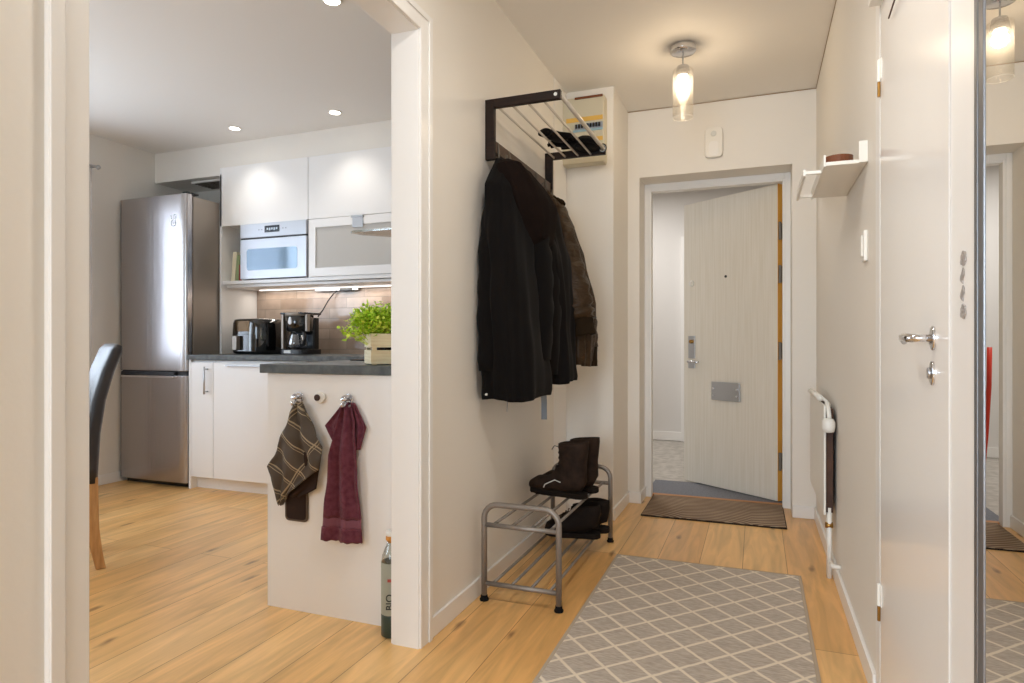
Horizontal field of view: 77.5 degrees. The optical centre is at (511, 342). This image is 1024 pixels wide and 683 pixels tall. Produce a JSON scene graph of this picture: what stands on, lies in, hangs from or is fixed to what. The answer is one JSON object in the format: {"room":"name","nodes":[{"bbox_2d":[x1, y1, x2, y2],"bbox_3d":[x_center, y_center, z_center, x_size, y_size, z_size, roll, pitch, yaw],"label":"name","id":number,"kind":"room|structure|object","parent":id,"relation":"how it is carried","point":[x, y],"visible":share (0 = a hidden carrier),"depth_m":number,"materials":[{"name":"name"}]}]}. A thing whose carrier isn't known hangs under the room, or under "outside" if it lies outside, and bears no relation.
{"room":"apartment entrance hallway","nodes":[
{"label":"apartment entrance hallway","id":0,"kind":"room"},
{"bbox_2d":[89,134,184,475],"bbox_3d":[-3.459,-0.225,3.309,0.200,2.450,4.400,0,0,21],"label":"wall","id":1,"kind":"structure","parent":0,"point":[126,172],"depth_m":4.57,"materials":[{"name":"white paint"}]},
{"bbox_2d":[89,164,100,169],"bbox_3d":[-3.261,-1.210,3.410,0.096,0.032,2.162,0,0,21],"label":"curtain rod","id":2,"kind":"object","parent":1,"relation":"attached to","point":[97,167],"visible":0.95,"depth_m":4.38,"materials":[{"name":"grey metal"}]},
{"bbox_2d":[89,168,91,370],"bbox_3d":[-3.009,-0.119,3.994,0.043,2.158,0.800,0,0,21],"label":"curtain","id":3,"kind":"object","parent":2,"relation":"hanging from","point":[90,169],"visible":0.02,"depth_m":4.37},
{"bbox_2d":[98,471,126,485],"bbox_3d":[-3.381,0.965,3.215,0.012,0.070,4.280,0,0,21],"label":"baseboard","id":4,"kind":"structure","parent":1,"relation":"attached to","point":[111,477],"depth_m":4.55,"materials":[{"name":"white paint"}]},
{"bbox_2d":[192,190,219,202],"bbox_3d":[-1.109,-0.225,4.700,3.190,2.450,0.120,0,0,21],"label":"wall","id":5,"kind":"structure","parent":0,"point":[214,196],"depth_m":5.14,"materials":[{"name":"white paint"}]},
{"bbox_2d":[220,157,308,228],"bbox_3d":[-1.697,-1.058,4.665,0.781,0.427,0.355,0,0,21],"label":"upper cabinet","id":6,"kind":"object","parent":5,"relation":"attached to","point":[274,191],"visible":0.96,"depth_m":4.49,"materials":[{"name":"white"}]},
{"bbox_2d":[223,277,330,284],"bbox_3d":[-1.686,-0.640,4.667,0.765,0.430,0.345,0,0,21],"label":"upper cabinet","id":7,"kind":"object","parent":5,"relation":"attached to","point":[286,280],"visible":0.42,"depth_m":4.50,"materials":[{"name":"white wood"}]},
{"bbox_2d":[231,252,239,280],"bbox_3d":[-2.007,-0.558,4.712,0.054,0.216,0.120,0,0,21],"label":"cookbook","id":8,"kind":"object","parent":7,"relation":"in","point":[233,277],"visible":0.36,"depth_m":4.65,"materials":[{"name":"beige paper"}]},
{"bbox_2d":[236,255,239,280],"bbox_3d":[-1.976,-0.545,4.700,0.036,0.190,0.120,0,0,21],"label":"cookbook","id":9,"kind":"object","parent":7,"relation":"in","point":[238,256],"visible":0.36,"depth_m":4.64,"materials":[{"name":"green paper"}]},
{"bbox_2d":[240,219,308,279],"bbox_3d":[-1.620,-0.648,4.587,0.576,0.389,0.296,0,0,21],"label":"microwave","id":10,"kind":"object","parent":7,"relation":"in","point":[272,250],"visible":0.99,"depth_m":4.44,"materials":[{"name":"grey metal"}]},
{"bbox_2d":[227,274,390,291],"bbox_3d":[-1.312,-0.415,4.522,1.567,0.067,0.347,0,0,21],"label":"shelf board","id":11,"kind":"object","parent":5,"relation":"attached to","point":[368,280],"depth_m":4.47,"materials":[{"name":"white wood"}]},
{"bbox_2d":[317,288,353,316],"bbox_3d":[-1.276,-0.293,4.644,0.258,0.213,0.086,0,0,2],"label":"power cable","id":12,"kind":"object","parent":11,"relation":"attached to","point":[341,289],"visible":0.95,"depth_m":4.63,"materials":[{"name":"black plastic"}]},
{"bbox_2d":[257,286,390,353],"bbox_3d":[-0.813,-0.180,4.517,2.505,0.520,0.008,0,0,21],"label":"wall tile","id":13,"kind":"structure","parent":5,"relation":"attached to","point":[270,304],"depth_m":4.72,"materials":[{"name":"beige tile"}]},
{"bbox_2d":[308,146,390,219],"bbox_3d":[-0.956,-1.058,4.381,0.797,0.427,0.355,0,0,21],"label":"upper cabinet","id":14,"kind":"object","parent":5,"relation":"attached to","point":[344,184],"visible":0.54,"depth_m":4.24,"materials":[{"name":"white"}]},
{"bbox_2d":[309,213,390,280],"bbox_3d":[-0.958,-0.652,4.373,0.799,0.405,0.372,0,0,21],"label":"upper cabinet","id":15,"kind":"object","parent":5,"relation":"attached to","point":[333,250],"visible":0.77,"depth_m":4.25,"materials":[{"name":"white"}]},
{"bbox_2d":[155,120,390,192],"bbox_3d":[-1.192,-1.337,4.485,3.190,0.225,0.340,0,0,21],"label":"wall","id":16,"kind":"structure","parent":0,"point":[175,169],"depth_m":4.54,"materials":[{"name":"white paint"}]},
{"bbox_2d":[191,179,219,189],"bbox_3d":[-2.256,-1.217,4.894,0.320,0.016,0.200,0,0,21],"label":"ceiling vent","id":17,"kind":"object","parent":16,"relation":"in","point":[215,183],"visible":0.55,"depth_m":4.85,"materials":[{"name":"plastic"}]},
{"bbox_2d":[0,0,553,682],"bbox_3d":[-0.309,-0.225,2.208,0.090,2.450,4.600,0,0,21],"label":"wall","id":18,"kind":"structure","parent":0,"point":[485,452],"depth_m":2.27,"materials":[{"name":"white paint"}]},
{"bbox_2d":[44,0,432,682],"bbox_3d":[-0.497,-0.045,1.570,0.017,2.090,1.245,0,0,21],"label":"trim","id":19,"kind":"structure","parent":18,"relation":"attached to","point":[66,22],"depth_m":1.02,"materials":[{"name":"white paint"}]},
{"bbox_2d":[351,228,390,236],"bbox_3d":[-0.376,-0.969,2.994,0.592,0.943,0.480,0,0,21],"label":"range hood","id":20,"kind":"object","parent":18,"relation":"attached to","point":[384,232],"visible":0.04,"depth_m":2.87,"materials":[{"name":"metal"}]},
{"bbox_2d":[352,0,392,642],"bbox_3d":[-0.595,-0.045,1.607,0.012,2.090,1.245,0,0,21],"label":"trim","id":21,"kind":"structure","parent":18,"relation":"attached to","point":[352,0],"depth_m":2.12,"materials":[{"name":"white paint"}]},
{"bbox_2d":[353,0,418,648],"bbox_3d":[-0.551,-0.033,1.580,0.097,2.065,1.195,0,0,21],"label":"trim","id":22,"kind":"structure","parent":18,"relation":"attached to","point":[405,33],"depth_m":2.10,"materials":[{"name":"white paint"}]},
{"bbox_2d":[433,516,550,637],"bbox_3d":[-0.021,0.965,2.816,0.012,0.070,1.418,0,0,21],"label":"baseboard","id":23,"kind":"structure","parent":18,"relation":"attached to","point":[454,607],"depth_m":2.49,"materials":[{"name":"white paint"}]},
{"bbox_2d":[485,89,605,193],"bbox_3d":[0.185,-0.884,2.921,0.322,0.280,0.812,0,0,21],"label":"coat rack","id":24,"kind":"object","parent":18,"relation":"attached to","point":[493,149],"depth_m":2.72,"materials":[{"name":"black metal"}]},
{"bbox_2d":[477,157,556,402],"bbox_3d":[0.040,-0.265,2.649,0.240,0.992,0.484,0,0,21],"label":"coat","id":25,"kind":"object","parent":24,"relation":"hanging from","point":[515,310],"visible":1,"depth_m":2.48,"materials":[{"name":"black fabric"}]},
{"bbox_2d":[495,158,556,246],"bbox_3d":[0.064,-0.562,2.683,0.216,0.377,0.401,0,0,21],"label":"hood","id":26,"kind":"object","parent":25,"relation":"attached to","point":[535,212],"depth_m":2.54,"materials":[{"name":"black fabric"}]},
{"bbox_2d":[541,395,546,419],"bbox_3d":[0.138,0.068,2.796,0.032,0.535,0.005,0,0,4],"label":"strap","id":27,"kind":"object","parent":25,"relation":"hanging from","point":[543,398],"visible":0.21,"depth_m":2.79,"materials":[{"name":"grey"}]},
{"bbox_2d":[538,128,575,142],"bbox_3d":[0.234,-0.991,3.064,0.214,0.042,0.121,0,0,-44],"label":"glove","id":28,"kind":"object","parent":24,"relation":"on","point":[549,133],"visible":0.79,"depth_m":3.02,"materials":[{"name":"black fabric"}]},
{"bbox_2d":[547,141,577,149],"bbox_3d":[0.281,-0.991,3.175,0.214,0.042,0.121,0,0,1],"label":"glove","id":29,"kind":"object","parent":24,"relation":"on","point":[563,146],"visible":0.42,"depth_m":3.16,"materials":[{"name":"black fabric"}]},
{"bbox_2d":[550,212,577,384],"bbox_3d":[0.170,-0.286,2.966,0.249,0.944,0.333,0,0,21],"label":"jacket","id":30,"kind":"object","parent":24,"relation":"hanging from","point":[563,352],"visible":0.26,"depth_m":2.85,"materials":[{"name":"black fabric"}]},
{"bbox_2d":[547,191,597,366],"bbox_3d":[0.282,-0.321,3.152,0.305,0.874,0.321,0,0,21],"label":"jacket","id":31,"kind":"object","parent":24,"relation":"hanging from","point":[584,303],"visible":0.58,"depth_m":3.04,"materials":[{"name":"brown fabric"}]},
{"bbox_2d":[599,143,606,152],"bbox_3d":[0.453,-0.976,3.194,0.044,0.048,0.008,0,0,21],"label":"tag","id":32,"kind":"object","parent":24,"relation":"hanging from","point":[605,146],"visible":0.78,"depth_m":3.19,"materials":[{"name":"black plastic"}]},
{"bbox_2d":[554,78,565,514],"bbox_3d":[0.272,-0.225,3.590,0.004,2.450,0.238,0,0,21],"label":"trim","id":33,"kind":"structure","parent":18,"relation":"attached to","point":[559,169],"depth_m":3.57,"materials":[{"name":"white paint"}]},
{"bbox_2d":[377,347,390,349],"bbox_3d":[-0.481,0.029,2.407,0.068,0.078,0.068,0,0,21],"label":"pot","id":34,"kind":"object","parent":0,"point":[378,348],"depth_m":2.38,"materials":[{"name":"black plastic"}]},
{"bbox_2d":[89,0,836,153],"bbox_3d":[-0.928,-1.510,0.651,7.000,0.120,7.950,0,0,21],"label":"ceiling","id":35,"kind":"structure","parent":0,"point":[165,76],"depth_m":3.22,"materials":[{"name":"white paint"}]},
{"bbox_2d":[228,126,240,130],"bbox_3d":[-1.869,-1.448,4.300,0.084,0.010,0.084,0,0,21],"label":"recessed light","id":36,"kind":"object","parent":35,"relation":"in","point":[235,128],"visible":1,"depth_m":4.29,"materials":[{"name":"white plastic"}]},
{"bbox_2d":[322,0,341,5],"bbox_3d":[-0.761,-1.448,2.697,0.084,0.010,0.084,0,0,21],"label":"recessed light","id":37,"kind":"object","parent":35,"relation":"in","point":[327,2],"visible":1,"depth_m":2.71,"materials":[{"name":"white plastic"}]},
{"bbox_2d":[328,110,341,114],"bbox_3d":[-1.111,-1.448,4.004,0.084,0.010,0.084,0,0,21],"label":"recessed light","id":38,"kind":"object","parent":35,"relation":"in","point":[333,112],"visible":1,"depth_m":4.00,"materials":[{"name":"white plastic"}]},
{"bbox_2d":[670,41,695,121],"bbox_3d":[0.835,-1.274,3.115,0.124,0.353,0.124,0,0,21],"label":"pendant lamp","id":39,"kind":"object","parent":35,"relation":"hanging from","point":[682,49],"visible":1,"depth_m":3.09,"materials":[{"name":"silver metal"}]},
{"bbox_2d":[89,440,866,682],"bbox_3d":[-0.454,1.040,1.888,7.000,0.080,10.600,0,0,21],"label":"floor","id":40,"kind":"structure","parent":0,"point":[180,595],"depth_m":2.46,"materials":[{"name":"brown wood"}]},
{"bbox_2d":[89,344,121,569],"bbox_3d":[-2.115,0.501,2.840,0.613,0.996,0.450,0,0,-39],"label":"dining chair","id":41,"kind":"object","parent":40,"relation":"on","point":[103,367],"visible":0.44,"depth_m":2.81,"materials":[{"name":"black leather"}]},
{"bbox_2d":[120,191,219,486],"bbox_3d":[-2.426,-0.023,4.767,0.643,2.046,0.638,0,0,21],"label":"refrigerator","id":42,"kind":"object","parent":40,"relation":"on","point":[170,244],"visible":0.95,"depth_m":4.49,"materials":[{"name":"silver metal"}]},
{"bbox_2d":[189,360,219,488],"bbox_3d":[-2.017,0.557,4.621,0.218,0.885,0.658,0,0,21],"label":"base cabinet","id":43,"kind":"object","parent":40,"relation":"on","point":[201,370],"depth_m":4.35,"materials":[{"name":"white wood"}]},
{"bbox_2d":[213,360,286,493],"bbox_3d":[-1.631,0.559,4.484,0.599,0.882,0.636,0,0,21],"label":"base cabinet","id":44,"kind":"object","parent":40,"relation":"on","point":[240,391],"visible":0.54,"depth_m":4.23,"materials":[{"name":"white wood"}]},
{"bbox_2d":[287,361,318,362],"bbox_3d":[-1.071,0.559,4.269,0.599,0.882,0.636,0,0,21],"label":"base cabinet","id":45,"kind":"object","parent":40,"relation":"on","point":[287,361],"visible":0.02,"depth_m":4.08,"materials":[{"name":"white"}]},
{"bbox_2d":[268,373,390,625],"bbox_3d":[-0.409,0.557,2.959,0.631,0.885,1.388,0,0,21],"label":"panel","id":46,"kind":"object","parent":40,"relation":"on","point":[308,573],"depth_m":2.33,"materials":[{"name":"white paint"}]},
{"bbox_2d":[186,354,390,375],"bbox_3d":[-1.182,0.097,3.585,2.524,0.034,1.996,0,0,21],"label":"countertop","id":47,"kind":"structure","parent":46,"relation":"on","point":[338,364],"depth_m":2.43,"materials":[{"name":"grey stone"}]},
{"bbox_2d":[220,175,256,353],"bbox_3d":[-2.055,-0.571,4.800,0.018,1.299,0.350,0,0,21],"label":"panel","id":48,"kind":"object","parent":47,"relation":"on","point":[234,303],"visible":0.36,"depth_m":4.70,"materials":[{"name":"white"}]},
{"bbox_2d":[232,318,289,353],"bbox_3d":[-1.817,-0.046,4.599,0.320,0.251,0.385,0,0,21],"label":"toaster","id":49,"kind":"object","parent":47,"relation":"on","point":[251,335],"visible":0.94,"depth_m":4.45,"materials":[{"name":"black metal"}]},
{"bbox_2d":[280,312,320,354],"bbox_3d":[-1.479,-0.066,4.455,0.235,0.289,0.222,0,0,21],"label":"coffee maker","id":50,"kind":"object","parent":47,"relation":"on","point":[304,327],"visible":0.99,"depth_m":4.40,"materials":[{"name":"black plastic"}]},
{"bbox_2d":[364,334,390,364],"bbox_3d":[-0.445,0.022,2.413,0.200,0.113,0.150,0,0,-22],"label":"crate","id":51,"kind":"object","parent":47,"relation":"on","point":[374,356],"visible":0.48,"depth_m":2.32,"materials":[{"name":"brown wood"}]},
{"bbox_2d":[337,300,390,349],"bbox_3d":[-0.508,-0.049,2.413,0.298,0.234,0.267,0,0,17],"label":"potted herb","id":52,"kind":"object","parent":51,"relation":"on","point":[372,320],"visible":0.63,"depth_m":2.34,"materials":[{"name":"green plant"}]},
{"bbox_2d":[267,401,321,505],"bbox_3d":[-0.800,0.411,2.350,0.240,0.393,0.044,0,0,21],"label":"kitchen towel","id":53,"kind":"object","parent":46,"relation":"attached to","point":[293,470],"visible":1,"depth_m":2.34,"materials":[{"name":"brown fabric"}]},
{"bbox_2d":[290,392,303,405],"bbox_3d":[-0.800,0.206,2.357,0.040,0.047,0.049,0,0,21],"label":"wall hook","id":54,"kind":"object","parent":46,"relation":"attached to","point":[298,396],"visible":0.92,"depth_m":2.37,"materials":[{"name":"silver metal"}]},
{"bbox_2d":[285,493,308,521],"bbox_3d":[-0.804,0.440,2.378,0.105,0.450,0.011,0,0,21],"label":"pot holder","id":55,"kind":"object","parent":54,"relation":"hanging from","point":[296,508],"visible":0.6,"depth_m":2.37,"materials":[{"name":"brown"}]},
{"bbox_2d":[321,402,365,543],"bbox_3d":[-0.603,0.462,2.279,0.178,0.501,0.042,0,0,21],"label":"hand towel","id":56,"kind":"object","parent":46,"relation":"attached to","point":[346,428],"visible":1,"depth_m":2.27,"materials":[{"name":"red fabric"}]},
{"bbox_2d":[340,394,352,407],"bbox_3d":[-0.597,0.206,2.279,0.040,0.047,0.049,0,0,21],"label":"wall hook","id":57,"kind":"object","parent":46,"relation":"attached to","point":[348,398],"visible":1,"depth_m":2.29,"materials":[{"name":"silver metal"}]},
{"bbox_2d":[381,529,390,637],"bbox_3d":[-0.413,0.821,2.186,0.072,0.358,0.075,0,0,21],"label":"plastic bottle","id":58,"kind":"object","parent":40,"relation":"on","point":[385,563],"visible":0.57,"depth_m":2.15,"materials":[{"name":"grey plastic"}]},
{"bbox_2d":[480,463,613,613],"bbox_3d":[0.193,0.806,2.845,0.338,0.386,0.930,0,0,21],"label":"shoe rack","id":59,"kind":"object","parent":40,"relation":"on","point":[558,609],"visible":0.86,"depth_m":2.47,"materials":[{"name":"silver metal"}]},
{"bbox_2d":[529,441,588,499],"bbox_3d":[0.213,0.569,2.935,0.302,0.258,0.113,0,0,36],"label":"boot","id":60,"kind":"object","parent":59,"relation":"on","point":[569,477],"visible":1,"depth_m":2.86,"materials":[{"name":"black leather"}]},
{"bbox_2d":[543,437,599,493],"bbox_3d":[0.275,0.569,3.045,0.302,0.258,0.113,0,0,33],"label":"boot","id":61,"kind":"object","parent":59,"relation":"on","point":[594,442],"visible":0.22,"depth_m":2.95,"materials":[{"name":"black leather"}]},
{"bbox_2d":[545,503,600,539],"bbox_3d":[0.289,0.845,3.054,0.270,0.158,0.096,0,0,15],"label":"shoe","id":62,"kind":"object","parent":59,"relation":"on","point":[579,524],"visible":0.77,"depth_m":3.01,"materials":[{"name":"black leather"}]},
{"bbox_2d":[559,498,609,533],"bbox_3d":[0.347,0.845,3.150,0.270,0.158,0.096,0,0,17],"label":"shoe","id":63,"kind":"object","parent":59,"relation":"on","point":[604,503],"visible":0.24,"depth_m":3.09,"materials":[{"name":"black leather"}]},
{"bbox_2d":[532,554,820,682],"bbox_3d":[0.584,0.995,2.132,0.790,0.008,1.560,0,0,21],"label":"rug","id":64,"kind":"object","parent":40,"relation":"on","point":[646,620],"visible":1,"depth_m":2.21,"materials":[{"name":"grey fabric"}]},
{"bbox_2d":[641,494,786,529],"bbox_3d":[1.202,0.995,3.802,0.780,0.010,0.528,0,0,21],"label":"doormat","id":65,"kind":"object","parent":40,"relation":"on","point":[765,515],"visible":0.93,"depth_m":3.75,"materials":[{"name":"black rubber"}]},
{"bbox_2d":[653,480,781,502],"bbox_3d":[1.383,0.998,4.287,0.890,0.010,0.425,0,0,21],"label":"threshold","id":66,"kind":"object","parent":40,"relation":"on","point":[659,486],"visible":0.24,"depth_m":4.27,"materials":[{"name":"grey stone"}]},
{"bbox_2d":[566,86,627,511],"bbox_3d":[0.520,-0.225,3.855,0.278,2.450,0.430,0,0,21],"label":"wall pillar","id":67,"kind":"structure","parent":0,"point":[596,196],"depth_m":3.65,"materials":[{"name":"white paint"}]},
{"bbox_2d":[563,94,606,167],"bbox_3d":[0.410,-1.198,3.617,0.242,0.375,0.091,0,0,21],"label":"box","id":68,"kind":"object","parent":67,"relation":"attached to","point":[592,109],"visible":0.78,"depth_m":3.58,"materials":[{"name":"beige plastic"}]},
{"bbox_2d":[569,492,628,520],"bbox_3d":[0.533,0.965,3.843,0.270,0.070,0.442,0,0,21],"label":"baseboard","id":69,"kind":"structure","parent":67,"relation":"attached to","point":[620,506],"depth_m":3.73,"materials":[{"name":"white paint"}]},
{"bbox_2d":[653,183,781,431],"bbox_3d":[1.909,-0.275,6.508,4.100,2.550,0.120,0,0,21],"label":"wall","id":70,"kind":"structure","parent":0,"point":[668,208],"depth_m":6.56,"materials":[{"name":"white paint"}]},
{"bbox_2d":[653,431,680,440],"bbox_3d":[0.896,0.955,6.826,1.780,0.090,0.012,0,0,21],"label":"baseboard","id":71,"kind":"structure","parent":70,"relation":"attached to","point":[657,435],"depth_m":6.55,"materials":[{"name":"white paint"}]},
{"bbox_2d":[681,236,683,441],"bbox_3d":[2.178,-0.040,6.316,0.980,2.080,0.045,0,0,21],"label":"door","id":72,"kind":"structure","parent":70,"relation":"in","point":[682,238],"depth_m":6.47,"materials":[{"name":"white paint"}]},
{"bbox_2d":[628,88,815,512],"bbox_3d":[1.142,-0.225,3.980,1.350,2.450,0.250,0,0,21],"label":"wall","id":73,"kind":"structure","parent":0,"point":[772,133],"depth_m":3.78,"materials":[{"name":"white paint"}]},
{"bbox_2d":[639,486,645,503],"bbox_3d":[0.834,0.965,4.065,0.012,0.070,0.212,0,0,21],"label":"baseboard","id":74,"kind":"structure","parent":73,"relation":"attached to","point":[642,494],"depth_m":4.01,"materials":[{"name":"white paint"}]},
{"bbox_2d":[705,127,722,157],"bbox_3d":[1.203,-1.195,3.803,0.104,0.180,0.035,0,0,21],"label":"door chime","id":75,"kind":"object","parent":73,"relation":"attached to","point":[713,135],"visible":1,"depth_m":3.79,"materials":[{"name":"white plastic"}]},
{"bbox_2d":[652,493,781,504],"bbox_3d":[1.294,0.995,4.059,0.874,0.014,0.037,0,0,21],"label":"trim","id":76,"kind":"structure","parent":73,"relation":"attached to","point":[653,493],"depth_m":4.05,"materials":[{"name":"brown wood"}]},
{"bbox_2d":[645,172,790,508],"bbox_3d":[1.289,-0.015,4.047,0.874,2.030,0.100,0,0,21],"label":"trim","id":77,"kind":"structure","parent":73,"relation":"attached to","point":[784,178],"depth_m":3.98,"materials":[{"name":"white paint"}]},
{"bbox_2d":[628,491,813,518],"bbox_3d":[1.225,0.965,3.808,1.072,0.070,0.012,0,0,21],"label":"baseboard","id":78,"kind":"structure","parent":73,"relation":"attached to","point":[806,512],"depth_m":3.64,"materials":[{"name":"white paint"}]},
{"bbox_2d":[684,184,781,500],"bbox_3d":[1.453,-0.004,4.290,0.101,1.983,0.780,0,0,-33],"label":"door","id":79,"kind":"structure","parent":73,"relation":"in","point":[733,243],"depth_m":4.25,"materials":[{"name":"white wood"}]},
{"bbox_2d":[816,0,875,670],"bbox_3d":[1.058,-0.225,1.683,0.140,2.450,4.600,0,0,21],"label":"wall","id":80,"kind":"structure","parent":0,"point":[846,85],"depth_m":2.33,"materials":[{"name":"white paint"}]},
{"bbox_2d":[628,2,835,112],"bbox_3d":[0.725,-1.445,2.506,1.072,0.007,2.800,0,0,21],"label":"trim","id":81,"kind":"structure","parent":80,"relation":"attached to","point":[835,2],"depth_m":3.72,"materials":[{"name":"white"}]},
{"bbox_2d":[808,388,834,578],"bbox_3d":[1.453,0.616,3.011,0.056,0.769,0.776,0,0,21],"label":"radiator","id":82,"kind":"object","parent":80,"relation":"attached to","point":[822,423],"visible":1,"depth_m":2.71,"materials":[{"name":"white metal"}]},
{"bbox_2d":[796,140,867,200],"bbox_3d":[1.087,-0.582,2.196,0.172,0.067,0.500,0,0,21],"label":"wall shelf","id":83,"kind":"object","parent":80,"relation":"attached to","point":[836,178],"visible":1,"depth_m":2.11,"materials":[{"name":"white plastic"}]},
{"bbox_2d":[826,154,852,161],"bbox_3d":[1.081,-0.589,2.113,0.088,0.052,0.088,0,0,21],"label":"tape roll","id":84,"kind":"object","parent":83,"relation":"on","point":[837,157],"visible":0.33,"depth_m":2.08,"materials":[{"name":"brown"}]},
{"bbox_2d":[829,561,840,569],"bbox_3d":[1.306,0.900,2.579,0.038,0.018,0.049,0,0,21],"label":"pipe stub","id":85,"kind":"object","parent":80,"relation":"attached to","point":[831,563],"visible":1,"depth_m":2.56,"materials":[{"name":"white plastic"}]},
{"bbox_2d":[814,507,875,682],"bbox_3d":[1.370,0.965,2.706,0.012,0.070,1.965,0,0,21],"label":"baseboard","id":86,"kind":"structure","parent":80,"relation":"attached to","point":[868,667],"depth_m":2.21,"materials":[{"name":"white paint"}]},
{"bbox_2d":[860,230,867,262],"bbox_3d":[1.082,-0.297,1.963,0.017,0.095,0.050,0,0,21],"label":"light switch","id":87,"kind":"object","parent":80,"relation":"attached to","point":[864,235],"visible":1,"depth_m":1.94,"materials":[{"name":"white plastic"}]},
{"bbox_2d":[868,0,950,682],"bbox_3d":[0.879,0.004,1.418,0.095,1.979,0.663,0,0,21],"label":"door","id":88,"kind":"structure","parent":80,"relation":"in","point":[914,63],"depth_m":1.33,"materials":[{"name":"white paint"}]},
{"bbox_2d":[876,0,973,682],"bbox_3d":[0.891,-0.030,1.365,0.065,2.060,0.872,0,0,21],"label":"trim","id":89,"kind":"structure","parent":80,"relation":"attached to","point":[962,11],"depth_m":1.06,"materials":[{"name":"white paint"}]},
{"bbox_2d":[960,285,964,300],"bbox_3d":[0.725,-0.080,1.028,0.002,0.026,0.021,0,0,21],"label":"wall decal","id":90,"kind":"object","parent":80,"relation":"attached to","point":[962,292],"visible":1,"depth_m":1.02,"materials":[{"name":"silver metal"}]},
{"bbox_2d":[960,268,964,283],"bbox_3d":[0.725,-0.108,1.028,0.002,0.026,0.021,0,0,21],"label":"wall decal","id":91,"kind":"object","parent":80,"relation":"attached to","point":[963,270],"visible":1,"depth_m":1.02,"materials":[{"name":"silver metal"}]},
{"bbox_2d":[960,304,966,318],"bbox_3d":[0.723,-0.051,1.023,0.003,0.025,0.028,0,0,21],"label":"wall decal","id":92,"kind":"object","parent":80,"relation":"attached to","point":[963,311],"visible":1,"depth_m":1.02,"materials":[{"name":"silver metal"}]},
{"bbox_2d":[960,251,966,265],"bbox_3d":[0.723,-0.136,1.023,0.003,0.025,0.028,0,0,21],"label":"wall decal","id":93,"kind":"object","parent":80,"relation":"attached to","point":[963,258],"visible":1,"depth_m":1.02,"materials":[{"name":"silver metal"}]},
{"bbox_2d":[974,0,1023,682],"bbox_3d":[0.451,-0.160,0.315,0.014,2.320,1.352,0,0,21],"label":"wall mirror","id":94,"kind":"object","parent":80,"relation":"attached to","point":[998,24],"visible":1,"depth_m":0.86,"materials":[{"name":"silver metal"}]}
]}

